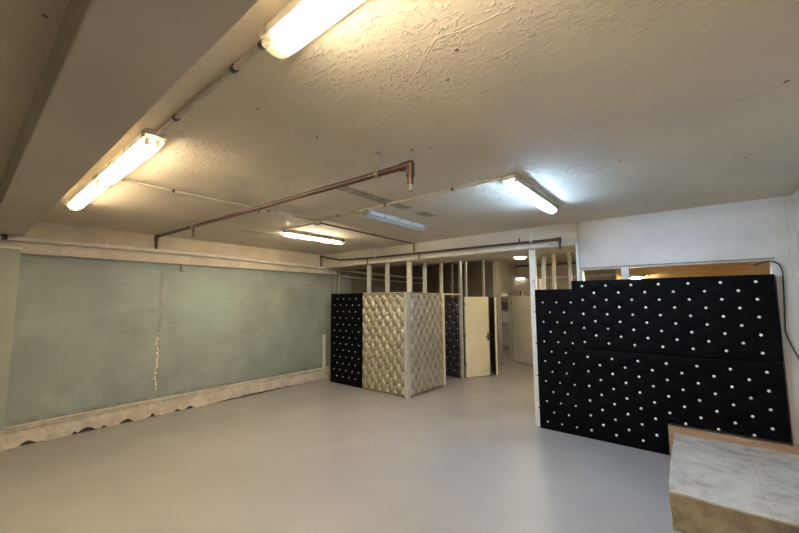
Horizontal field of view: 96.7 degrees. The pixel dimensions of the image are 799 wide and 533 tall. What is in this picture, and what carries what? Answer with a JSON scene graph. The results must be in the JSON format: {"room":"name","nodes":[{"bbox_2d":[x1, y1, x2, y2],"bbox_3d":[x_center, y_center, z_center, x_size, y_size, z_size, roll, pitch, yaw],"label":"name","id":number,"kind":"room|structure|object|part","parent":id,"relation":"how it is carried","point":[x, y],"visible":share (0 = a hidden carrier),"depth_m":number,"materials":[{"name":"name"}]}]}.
{"room":"basement room","nodes":[
{"label":"basement room","id":0,"kind":"room"},
{"bbox_2d":[4,254,421,426],"bbox_3d":[-2.277,1.087,7.562,0.200,2.780,16.200,-5,-7,39],"label":"wall","id":1,"kind":"structure","parent":0,"point":[89,334],"depth_m":5.50,"materials":[{"name":"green paint"}]},
{"bbox_2d":[0,248,20,429],"bbox_3d":[-5.105,0.941,3.834,0.085,2.400,1.250,-5,-7,39],"label":"pier","id":2,"kind":"object","parent":1,"relation":"attached to","point":[9,258],"visible":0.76,"depth_m":4.28,"materials":[{"name":"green paint"}]},
{"bbox_2d":[0,430,3,451],"bbox_3d":[-5.089,2.010,3.726,0.110,0.250,1.252,-5,-7,39],"label":"baseboard","id":3,"kind":"object","parent":2,"relation":"attached to","point":[1,431],"visible":0.8,"depth_m":4.17,"materials":[{"name":"beige paint"}]},
{"bbox_2d":[0,246,22,249],"bbox_3d":[-5.101,-0.266,3.945,0.105,0.025,1.260,-5,-7,39],"label":"ledge","id":4,"kind":"object","parent":2,"relation":"on","point":[10,247],"visible":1,"depth_m":4.33,"materials":[{"name":"beige paint"}]},
{"bbox_2d":[3,367,326,449],"bbox_3d":[-3.183,2.221,6.128,0.042,0.262,4.920,-5,-7,39],"label":"baseboard","id":5,"kind":"structure","parent":1,"relation":"attached to","point":[57,427],"depth_m":5.29,"materials":[{"name":"beige paint"}]},
{"bbox_2d":[0,221,336,273],"bbox_3d":[-4.389,-0.340,4.885,0.045,0.420,9.200,-5,-7,39],"label":"beam","id":6,"kind":"structure","parent":1,"relation":"attached to","point":[40,229],"depth_m":5.51,"materials":[{"name":"beige paint"}]},
{"bbox_2d":[21,253,332,274],"bbox_3d":[-3.154,0.013,6.381,0.050,0.015,5.020,-5,-7,39],"label":"trim","id":7,"kind":"structure","parent":1,"relation":"attached to","point":[21,253],"depth_m":5.53,"materials":[{"name":"white wood"}]},
{"bbox_2d":[0,234,422,279],"bbox_3d":[-2.487,-0.140,7.145,0.151,0.414,15.080,-5,-7,39],"label":"pipe","id":8,"kind":"object","parent":1,"relation":"attached to","point":[2,236],"visible":0.89,"depth_m":5.54,"materials":[{"name":"metal"}]},
{"bbox_2d":[322,334,325,366],"bbox_3d":[-1.697,1.900,8.018,0.030,0.720,0.070,-5,-7,39],"label":"strip","id":9,"kind":"object","parent":1,"relation":"attached to","point":[324,336],"visible":1,"depth_m":8.00,"materials":[{"name":"beige paint"}]},
{"bbox_2d":[326,366,329,378],"bbox_3d":[-1.560,2.396,8.114,0.060,0.270,0.260,-5,-7,39],"label":"baseboard","id":10,"kind":"structure","parent":1,"relation":"attached to","point":[328,367],"depth_m":8.02,"materials":[{"name":"beige paint"}]},
{"bbox_2d":[331,274,336,293],"bbox_3d":[-1.535,1.260,8.267,0.050,2.160,0.110,-5,-7,39],"label":"trim","id":11,"kind":"structure","parent":1,"relation":"attached to","point":[333,277],"depth_m":8.32,"materials":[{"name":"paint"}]},
{"bbox_2d":[338,272,339,293],"bbox_3d":[-1.431,1.313,8.351,0.027,2.370,0.027,-5,-7,39],"label":"pipe","id":12,"kind":"object","parent":1,"relation":"attached to","point":[339,272],"visible":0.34,"depth_m":8.43,"materials":[{"name":"beige paint"}]},
{"bbox_2d":[0,349,680,532],"bbox_3d":[0.838,2.302,5.181,8.070,0.120,16.600,-5,-7,39],"label":"floor","id":13,"kind":"structure","parent":0,"point":[470,454],"depth_m":3.67,"materials":[{"name":"grey paint"}]},
{"bbox_2d":[330,293,362,387],"bbox_3d":[-1.111,1.519,7.493,0.985,1.895,0.059,-5,-7,39],"label":"panel","id":14,"kind":"object","parent":13,"relation":"on","point":[346,357],"visible":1,"depth_m":7.45,"materials":[{"name":"black fabric"}]},
{"bbox_2d":[362,293,404,396],"bbox_3d":[-0.311,1.456,6.815,1.115,1.885,0.113,-5,-7,39],"label":"panel","id":15,"kind":"object","parent":13,"relation":"on","point":[383,313],"visible":0.98,"depth_m":6.76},
{"bbox_2d":[363,292,403,293],"bbox_3d":[-0.306,0.512,6.929,1.090,0.014,0.070,-5,-7,39],"label":"rail","id":16,"kind":"object","parent":15,"relation":"on","point":[377,292],"visible":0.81,"depth_m":6.81,"materials":[{"name":"wood"}]},
{"bbox_2d":[367,265,371,292],"bbox_3d":[-0.617,0.249,7.264,0.080,0.575,0.050,-5,-7,39],"label":"stud","id":17,"kind":"object","parent":16,"relation":"on","point":[369,267],"visible":0.86,"depth_m":7.24,"materials":[{"name":"wood"}]},
{"bbox_2d":[385,263,389,291],"bbox_3d":[-0.232,0.218,6.954,0.080,0.575,0.050,-5,-7,39],"label":"stud","id":18,"kind":"object","parent":16,"relation":"on","point":[387,265],"visible":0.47,"depth_m":6.93,"materials":[{"name":"wood"}]},
{"bbox_2d":[404,292,410,398],"bbox_3d":[0.142,1.412,6.444,0.072,1.898,0.093,-5,-7,39],"label":"trim","id":19,"kind":"structure","parent":13,"relation":"on","point":[407,355],"depth_m":6.41,"materials":[{"name":"wood"}]},
{"bbox_2d":[410,293,443,396],"bbox_3d":[0.539,1.465,6.906,0.113,1.875,1.090,-5,-7,39],"label":"panel","id":20,"kind":"object","parent":13,"relation":"on","point":[426,326],"visible":0.98,"depth_m":6.82,"materials":[{"name":"beige fabric"}]},
{"bbox_2d":[407,261,411,291],"bbox_3d":[0.186,0.184,6.622,0.090,0.575,0.054,-5,-7,39],"label":"stud","id":21,"kind":"object","parent":20,"relation":"on","point":[409,263],"visible":0.95,"depth_m":6.60,"materials":[{"name":"beige paint"}]},
{"bbox_2d":[442,294,445,385],"bbox_3d":[0.915,1.505,7.353,0.017,1.875,0.080,-5,-7,39],"label":"trim","id":22,"kind":"structure","parent":20,"relation":"attached to","point":[443,303],"depth_m":7.34,"materials":[{"name":"beige paint"}]},
{"bbox_3d":[0.533,0.528,7.035,0.070,0.012,1.040,-5,-7,39],"label":"rail","id":23,"kind":"object","parent":20,"relation":"on","visible":0},
{"bbox_2d":[423,263,426,292],"bbox_3d":[0.500,0.231,7.024,0.050,0.595,0.070,-5,-7,39],"label":"stud","id":24,"kind":"object","parent":23,"relation":"on","point":[424,264],"visible":0.89,"depth_m":7.00,"materials":[{"name":"beige paint"}]},
{"bbox_2d":[439,263,442,357],"bbox_3d":[0.884,1.057,7.418,0.050,2.780,0.060,-5,-7,39],"label":"stud","id":25,"kind":"object","parent":13,"relation":"on","point":[440,264],"visible":0.33,"depth_m":7.48,"materials":[{"name":"beige paint"}]},
{"bbox_2d":[444,298,459,377],"bbox_3d":[0.920,1.648,8.474,1.220,1.800,0.087,-5,-7,39],"label":"panel","id":26,"kind":"object","parent":13,"relation":"on","point":[452,334],"visible":0.38,"depth_m":8.20,"materials":[{"name":"black fabric"}]},
{"bbox_2d":[450,262,453,297],"bbox_3d":[1.247,1.146,8.388,0.060,2.780,0.050,-5,-7,39],"label":"stud","id":27,"kind":"object","parent":13,"relation":"on","point":[451,263],"visible":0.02,"depth_m":8.44,"materials":[{"name":"beige wood"}]},
{"bbox_2d":[458,261,463,378],"bbox_3d":[1.397,1.115,8.066,0.050,2.780,0.094,-5,-7,39],"label":"stud","id":28,"kind":"object","parent":13,"relation":"on","point":[459,262],"visible":0.92,"depth_m":8.03,"materials":[{"name":"wood"}]},
{"bbox_2d":[463,298,464,365],"bbox_3d":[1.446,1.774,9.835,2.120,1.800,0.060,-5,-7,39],"label":"door frame","id":29,"kind":"structure","parent":13,"relation":"on","point":[463,298],"depth_m":9.57,"materials":[{"name":"brown paint"}]},
{"bbox_2d":[464,261,467,296],"bbox_3d":[1.565,1.134,8.273,0.040,2.780,0.060,-5,-7,39],"label":"stud","id":30,"kind":"object","parent":13,"relation":"on","point":[465,262],"visible":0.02,"depth_m":8.34,"materials":[{"name":"wood"}]},
{"bbox_2d":[464,297,489,377],"bbox_3d":[1.782,1.603,8.187,0.669,1.803,0.168,2,-6,-24],"label":"door","id":31,"kind":"structure","parent":13,"relation":"on","point":[476,314],"depth_m":8.16,"materials":[{"name":"beige paint"}]},
{"bbox_2d":[481,259,484,296],"bbox_3d":[2.153,1.202,9.029,0.050,2.780,0.060,-5,-7,39],"label":"stud","id":32,"kind":"object","parent":13,"relation":"on","point":[482,261],"visible":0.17,"depth_m":9.09,"materials":[{"name":"wood"}]},
{"bbox_2d":[489,297,498,374],"bbox_3d":[2.291,1.653,8.668,0.170,1.788,0.789,-1,-5,6],"label":"door","id":33,"kind":"structure","parent":13,"relation":"on","point":[492,301],"depth_m":8.49,"materials":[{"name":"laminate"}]},
{"bbox_2d":[529,249,539,425],"bbox_3d":[1.945,0.983,5.076,0.085,2.475,0.064,-5,-7,39],"label":"stud","id":34,"kind":"object","parent":13,"relation":"on","point":[532,252],"visible":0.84,"depth_m":5.07,"materials":[{"name":"white paint"}]},
{"bbox_2d":[539,279,541,289],"bbox_3d":[2.710,1.308,6.721,0.050,2.130,0.050,-5,-7,39],"label":"stud","id":35,"kind":"object","parent":13,"relation":"on","point":[540,280],"visible":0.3,"depth_m":6.79,"materials":[{"name":"beige paint"}]},
{"bbox_2d":[542,254,545,289],"bbox_3d":[2.304,0.884,5.668,0.150,2.780,0.050,-5,-7,39],"label":"stud","id":36,"kind":"object","parent":13,"relation":"on","point":[543,255],"visible":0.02,"depth_m":5.71,"materials":[{"name":"beige paint"}]},
{"bbox_2d":[552,254,555,288],"bbox_3d":[2.559,0.900,5.847,0.110,2.780,0.050,-5,-7,39],"label":"stud","id":37,"kind":"object","parent":13,"relation":"on","point":[553,255],"visible":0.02,"depth_m":5.89,"materials":[{"name":"beige paint"}]},
{"bbox_2d":[535,289,578,435],"bbox_3d":[2.124,1.254,4.819,0.485,1.885,0.060,-5,-7,39],"label":"panel","id":38,"kind":"object","parent":13,"relation":"on","point":[557,379],"visible":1,"depth_m":4.79,"materials":[{"name":"black fabric"}]},
{"bbox_2d":[567,252,572,288],"bbox_3d":[2.950,0.916,6.044,0.080,2.780,0.050,-5,-7,39],"label":"stud","id":39,"kind":"object","parent":13,"relation":"on","point":[569,253],"visible":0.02,"depth_m":6.11,"materials":[{"name":"wood"}]},
{"bbox_2d":[575,245,580,280],"bbox_3d":[2.415,0.944,4.688,0.035,2.475,0.100,-5,-7,39],"label":"stud","id":40,"kind":"object","parent":13,"relation":"on","point":[576,246],"visible":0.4,"depth_m":4.74,"materials":[{"name":"white paint"}]},
{"bbox_2d":[575,347,790,455],"bbox_3d":[3.049,1.563,4.040,1.880,1.115,0.061,-5,-7,39],"label":"panel","id":41,"kind":"object","parent":13,"relation":"on","point":[626,398],"visible":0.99,"depth_m":4.01,"materials":[{"name":"black fabric"}]},
{"bbox_2d":[571,274,782,361],"bbox_3d":[3.031,0.566,4.118,1.880,0.865,0.060,-5,-7,39],"label":"panel","id":42,"kind":"object","parent":41,"relation":"on","point":[732,316],"visible":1,"depth_m":3.97,"materials":[{"name":"black fabric"}]},
{"bbox_2d":[668,433,798,532],"bbox_3d":[2.953,1.875,2.952,1.096,0.291,1.523,-5,-7,39],"label":"concrete block","id":43,"kind":"object","parent":13,"relation":"on","point":[715,486],"visible":1,"depth_m":2.76,"materials":[{"name":"grey concrete"}]},
{"bbox_2d":[668,425,798,457],"bbox_3d":[3.447,1.909,3.599,1.140,0.338,0.085,-5,-7,39],"label":"board","id":44,"kind":"object","parent":13,"relation":"on","point":[672,429],"visible":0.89,"depth_m":3.62,"materials":[{"name":"brown wood"}]},
{"bbox_2d":[0,0,798,266],"bbox_3d":[0.823,-0.585,5.453,8.070,0.120,16.600,-5,-7,39],"label":"ceiling","id":45,"kind":"structure","parent":0,"point":[607,109],"depth_m":2.03,"materials":[{"name":"paint"}]},
{"bbox_2d":[0,0,258,235],"bbox_3d":[-1.980,-0.718,2.079,7.350,0.220,0.290,-5,-7,39],"label":"beam","id":46,"kind":"structure","parent":45,"relation":"attached to","point":[110,62],"depth_m":1.33,"materials":[{"name":"paint"}]},
{"bbox_2d":[95,128,166,183],"bbox_3d":[-1.938,-0.736,2.524,1.200,0.100,0.125,-5,-7,39],"label":"strip light","id":47,"kind":"object","parent":45,"relation":"attached to","point":[147,142],"visible":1,"depth_m":2.38,"materials":[{"name":"beige plastic"}]},
{"bbox_2d":[156,37,271,134],"bbox_3d":[-0.979,-0.846,1.762,1.240,0.035,0.034,-5,-7,39],"label":"conduit","id":48,"kind":"object","parent":45,"relation":"attached to","point":[262,44],"visible":0.94,"depth_m":1.62,"materials":[{"name":"metal"}]},
{"bbox_2d":[122,179,313,220],"bbox_3d":[-1.708,-0.655,3.769,0.026,0.031,2.000,-5,-7,38],"label":"conduit","id":49,"kind":"object","parent":45,"relation":"attached to","point":[125,180],"visible":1,"depth_m":3.48,"materials":[{"name":"metal"}]},
{"bbox_2d":[154,150,414,248],"bbox_3d":[-1.849,-0.488,3.890,5.083,0.339,0.064,-5,-7,40],"label":"pipe","id":50,"kind":"object","parent":45,"relation":"hanging from","point":[408,166],"visible":1,"depth_m":2.81,"materials":[{"name":"brown metal"}]},
{"bbox_2d":[284,223,313,230],"bbox_3d":[-1.375,-0.549,4.884,0.700,0.035,0.034,-5,-7,39],"label":"conduit","id":51,"kind":"object","parent":45,"relation":"attached to","point":[298,226],"visible":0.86,"depth_m":4.88,"materials":[{"name":"metal"}]},
{"bbox_2d":[260,0,360,55],"bbox_3d":[0.001,-0.891,0.986,1.260,0.100,0.125,-5,-7,39],"label":"strip light","id":52,"kind":"object","parent":45,"relation":"attached to","point":[298,21],"visible":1,"depth_m":1.25,"materials":[{"name":"beige plastic"}]},
{"bbox_2d":[278,228,344,243],"bbox_3d":[-1.341,-0.452,5.571,0.125,0.100,1.200,-5,-7,39],"label":"strip light","id":53,"kind":"object","parent":45,"relation":"attached to","point":[293,233],"visible":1,"depth_m":5.48,"materials":[{"name":"beige plastic"}]},
{"bbox_2d":[314,221,320,225],"bbox_3d":[-1.071,-0.565,4.639,0.090,0.052,0.090,-5,-7,39],"label":"junction box","id":54,"kind":"object","parent":45,"relation":"attached to","point":[318,223],"visible":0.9,"depth_m":4.61,"materials":[{"name":"grey metal"}]},
{"bbox_2d":[314,210,357,221],"bbox_3d":[-0.780,-0.607,4.303,0.800,0.035,0.034,-5,-7,39],"label":"conduit","id":55,"kind":"object","parent":45,"relation":"attached to","point":[356,211],"visible":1,"depth_m":4.26,"materials":[{"name":"metal"}]},
{"bbox_2d":[321,223,413,251],"bbox_3d":[-0.388,-0.428,5.557,0.029,0.160,2.202,-4,-7,36],"label":"conduit","id":56,"kind":"object","parent":45,"relation":"attached to","point":[321,223],"visible":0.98,"depth_m":5.39,"materials":[{"name":"grey metal"}]},
{"bbox_2d":[361,210,424,231],"bbox_3d":[-0.044,-0.559,4.502,0.125,0.100,1.140,-5,-7,39],"label":"strip light","id":57,"kind":"object","parent":45,"relation":"attached to","point":[367,214],"visible":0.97,"depth_m":4.37,"materials":[{"name":"grey plastic"}]},
{"bbox_2d":[358,177,500,211],"bbox_3d":[0.189,-0.687,3.514,1.695,0.035,0.034,-5,-7,39],"label":"conduit","id":58,"kind":"object","parent":45,"relation":"attached to","point":[498,178],"visible":1,"depth_m":3.38,"materials":[{"name":"metal"}]},
{"bbox_2d":[320,227,560,266],"bbox_3d":[0.211,-0.255,6.410,5.092,0.350,0.065,-5,-7,38],"label":"pipe","id":59,"kind":"object","parent":45,"relation":"hanging from","point":[558,239],"visible":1,"depth_m":5.81,"materials":[{"name":"brown metal"}]},
{"bbox_2d":[322,222,578,269],"bbox_3d":[0.542,-0.248,6.749,5.370,0.305,0.800,-5,-7,39],"label":"beam","id":60,"kind":"structure","parent":45,"relation":"attached to","point":[568,232],"depth_m":5.91,"materials":[{"name":"paint"}]},
{"bbox_2d":[355,243,549,264],"bbox_3d":[0.588,-0.175,6.143,3.850,0.078,0.078,-5,-7,39],"label":"pipe","id":61,"kind":"object","parent":60,"relation":"attached to","point":[546,245],"visible":1,"depth_m":5.79,"materials":[{"name":"white metal"}]},
{"bbox_2d":[502,174,558,211],"bbox_3d":[1.302,-0.666,3.444,0.125,0.100,1.260,-5,-7,39],"label":"strip light","id":62,"kind":"object","parent":45,"relation":"attached to","point":[513,182],"visible":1,"depth_m":3.26,"materials":[{"name":"white plastic"}]},
{"bbox_2d":[422,262,492,364],"bbox_3d":[1.677,1.334,10.398,2.370,2.780,0.120,-5,-7,39],"label":"wall","id":63,"kind":"structure","parent":0,"point":[474,270],"depth_m":10.19,"materials":[{"name":"brown paint"}]},
{"bbox_2d":[340,276,422,283],"bbox_3d":[0.428,0.491,10.713,0.039,0.129,5.801,-5,-7,39],"label":"pipe","id":64,"kind":"object","parent":63,"relation":"attached to","point":[340,276],"visible":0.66,"depth_m":9.48,"materials":[{"name":"beige metal"}]},
{"bbox_2d":[492,261,517,365],"bbox_3d":[3.060,1.301,10.130,0.120,2.780,1.480,-5,-7,39],"label":"wall","id":65,"kind":"structure","parent":0,"point":[504,274],"depth_m":9.89,"materials":[{"name":"beige paint"}]},
{"bbox_2d":[511,296,532,364],"bbox_3d":[3.418,1.740,9.910,0.055,1.838,0.714,2,-6,-27],"label":"door","id":66,"kind":"structure","parent":65,"relation":"in","point":[521,305],"depth_m":9.88,"materials":[{"name":"beige paint"}]},
{"bbox_2d":[515,262,575,266],"bbox_3d":[4.575,-0.079,9.851,7.400,0.072,0.042,-5,-7,39],"label":"pipe","id":67,"kind":"object","parent":65,"relation":"attached to","point":[571,262],"visible":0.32,"depth_m":10.10,"materials":[{"name":"metal"}]},
{"bbox_2d":[501,293,509,345],"bbox_3d":[3.711,1.550,12.807,2.490,2.780,0.120,-5,-7,39],"label":"wall","id":68,"kind":"structure","parent":0,"point":[504,306],"depth_m":12.64,"materials":[{"name":"white paint"}]},
{"bbox_2d":[501,296,507,302],"bbox_3d":[3.608,1.191,12.716,2.490,0.240,0.200,-5,-7,39],"label":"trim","id":69,"kind":"structure","parent":68,"relation":"attached to","point":[504,299],"depth_m":12.52,"materials":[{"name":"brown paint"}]},
{"bbox_2d":[502,323,509,349],"bbox_3d":[3.668,2.466,12.662,2.490,0.930,0.030,-5,-7,39],"label":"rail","id":70,"kind":"object","parent":68,"relation":"attached to","point":[504,347],"visible":0.14,"depth_m":12.56,"materials":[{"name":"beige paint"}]},
{"bbox_2d":[517,261,615,347],"bbox_3d":[5.672,1.188,9.072,5.280,2.780,0.150,-5,-7,39],"label":"wall","id":71,"kind":"structure","parent":0,"point":[561,270],"depth_m":10.04,"materials":[{"name":"beige paint"}]},
{"bbox_2d":[516,276,527,278],"bbox_3d":[3.552,0.347,10.694,0.600,0.100,0.125,-5,-7,39],"label":"strip light","id":72,"kind":"object","parent":71,"relation":"attached to","point":[517,277],"visible":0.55,"depth_m":10.57,"materials":[{"name":"white plastic"}]},
{"bbox_2d":[528,273,615,279],"bbox_3d":[5.664,0.198,9.019,4.740,0.140,0.076,-5,-7,39],"label":"pipe","id":73,"kind":"object","parent":71,"relation":"attached to","point":[608,274],"visible":0.25,"depth_m":9.52,"materials":[{"name":"metal"}]},
{"bbox_2d":[578,195,798,450],"bbox_3d":[3.333,0.726,4.046,2.230,2.780,0.160,-5,-7,39],"label":"wall","id":74,"kind":"structure","parent":0,"point":[760,228],"depth_m":3.88,"materials":[{"name":"grey paint"}]},
{"bbox_2d":[580,257,774,280],"bbox_3d":[3.143,0.058,4.212,1.810,0.183,0.115,-5,-7,39],"label":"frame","id":75,"kind":"structure","parent":74,"relation":"in","point":[625,271],"depth_m":4.15,"materials":[{"name":"white paint"}]},
{"bbox_2d":[753,261,798,359],"bbox_3d":[3.805,0.536,3.544,0.322,1.201,0.017,-4,-7,36],"label":"cable","id":76,"kind":"object","parent":74,"relation":"attached to","point":[764,261],"visible":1,"depth_m":3.54,"materials":[{"name":"black rubber"}]},
{"bbox_2d":[616,261,769,278],"bbox_3d":[4.772,0.871,5.667,2.180,2.780,0.100,-5,-7,39],"label":"wall","id":77,"kind":"structure","parent":0,"point":[743,268],"depth_m":5.64,"materials":[{"name":"brown wood"}]},
{"bbox_2d":[630,274,646,278],"bbox_3d":[4.092,0.181,6.139,0.300,0.100,0.125,-5,-7,39],"label":"strip light","id":78,"kind":"object","parent":77,"relation":"attached to","point":[632,276],"visible":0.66,"depth_m":6.09,"materials":[{"name":"beige plastic"}]},
{"bbox_3d":[4.092,0.158,6.141,0.300,0.054,0.119,-5,-7,39],"label":"casing","id":79,"kind":"part","parent":78,"relation":"part of","materials":[{"name":"white plastic"}]},
{"bbox_2d":[792,189,798,249],"bbox_3d":[1.267,0.352,-0.027,0.200,2.780,8.800,-5,-7,39],"label":"wall","id":80,"kind":"structure","parent":0,"point":[795,195],"depth_m":3.49,"materials":[{"name":"grey paint"}]}
]}

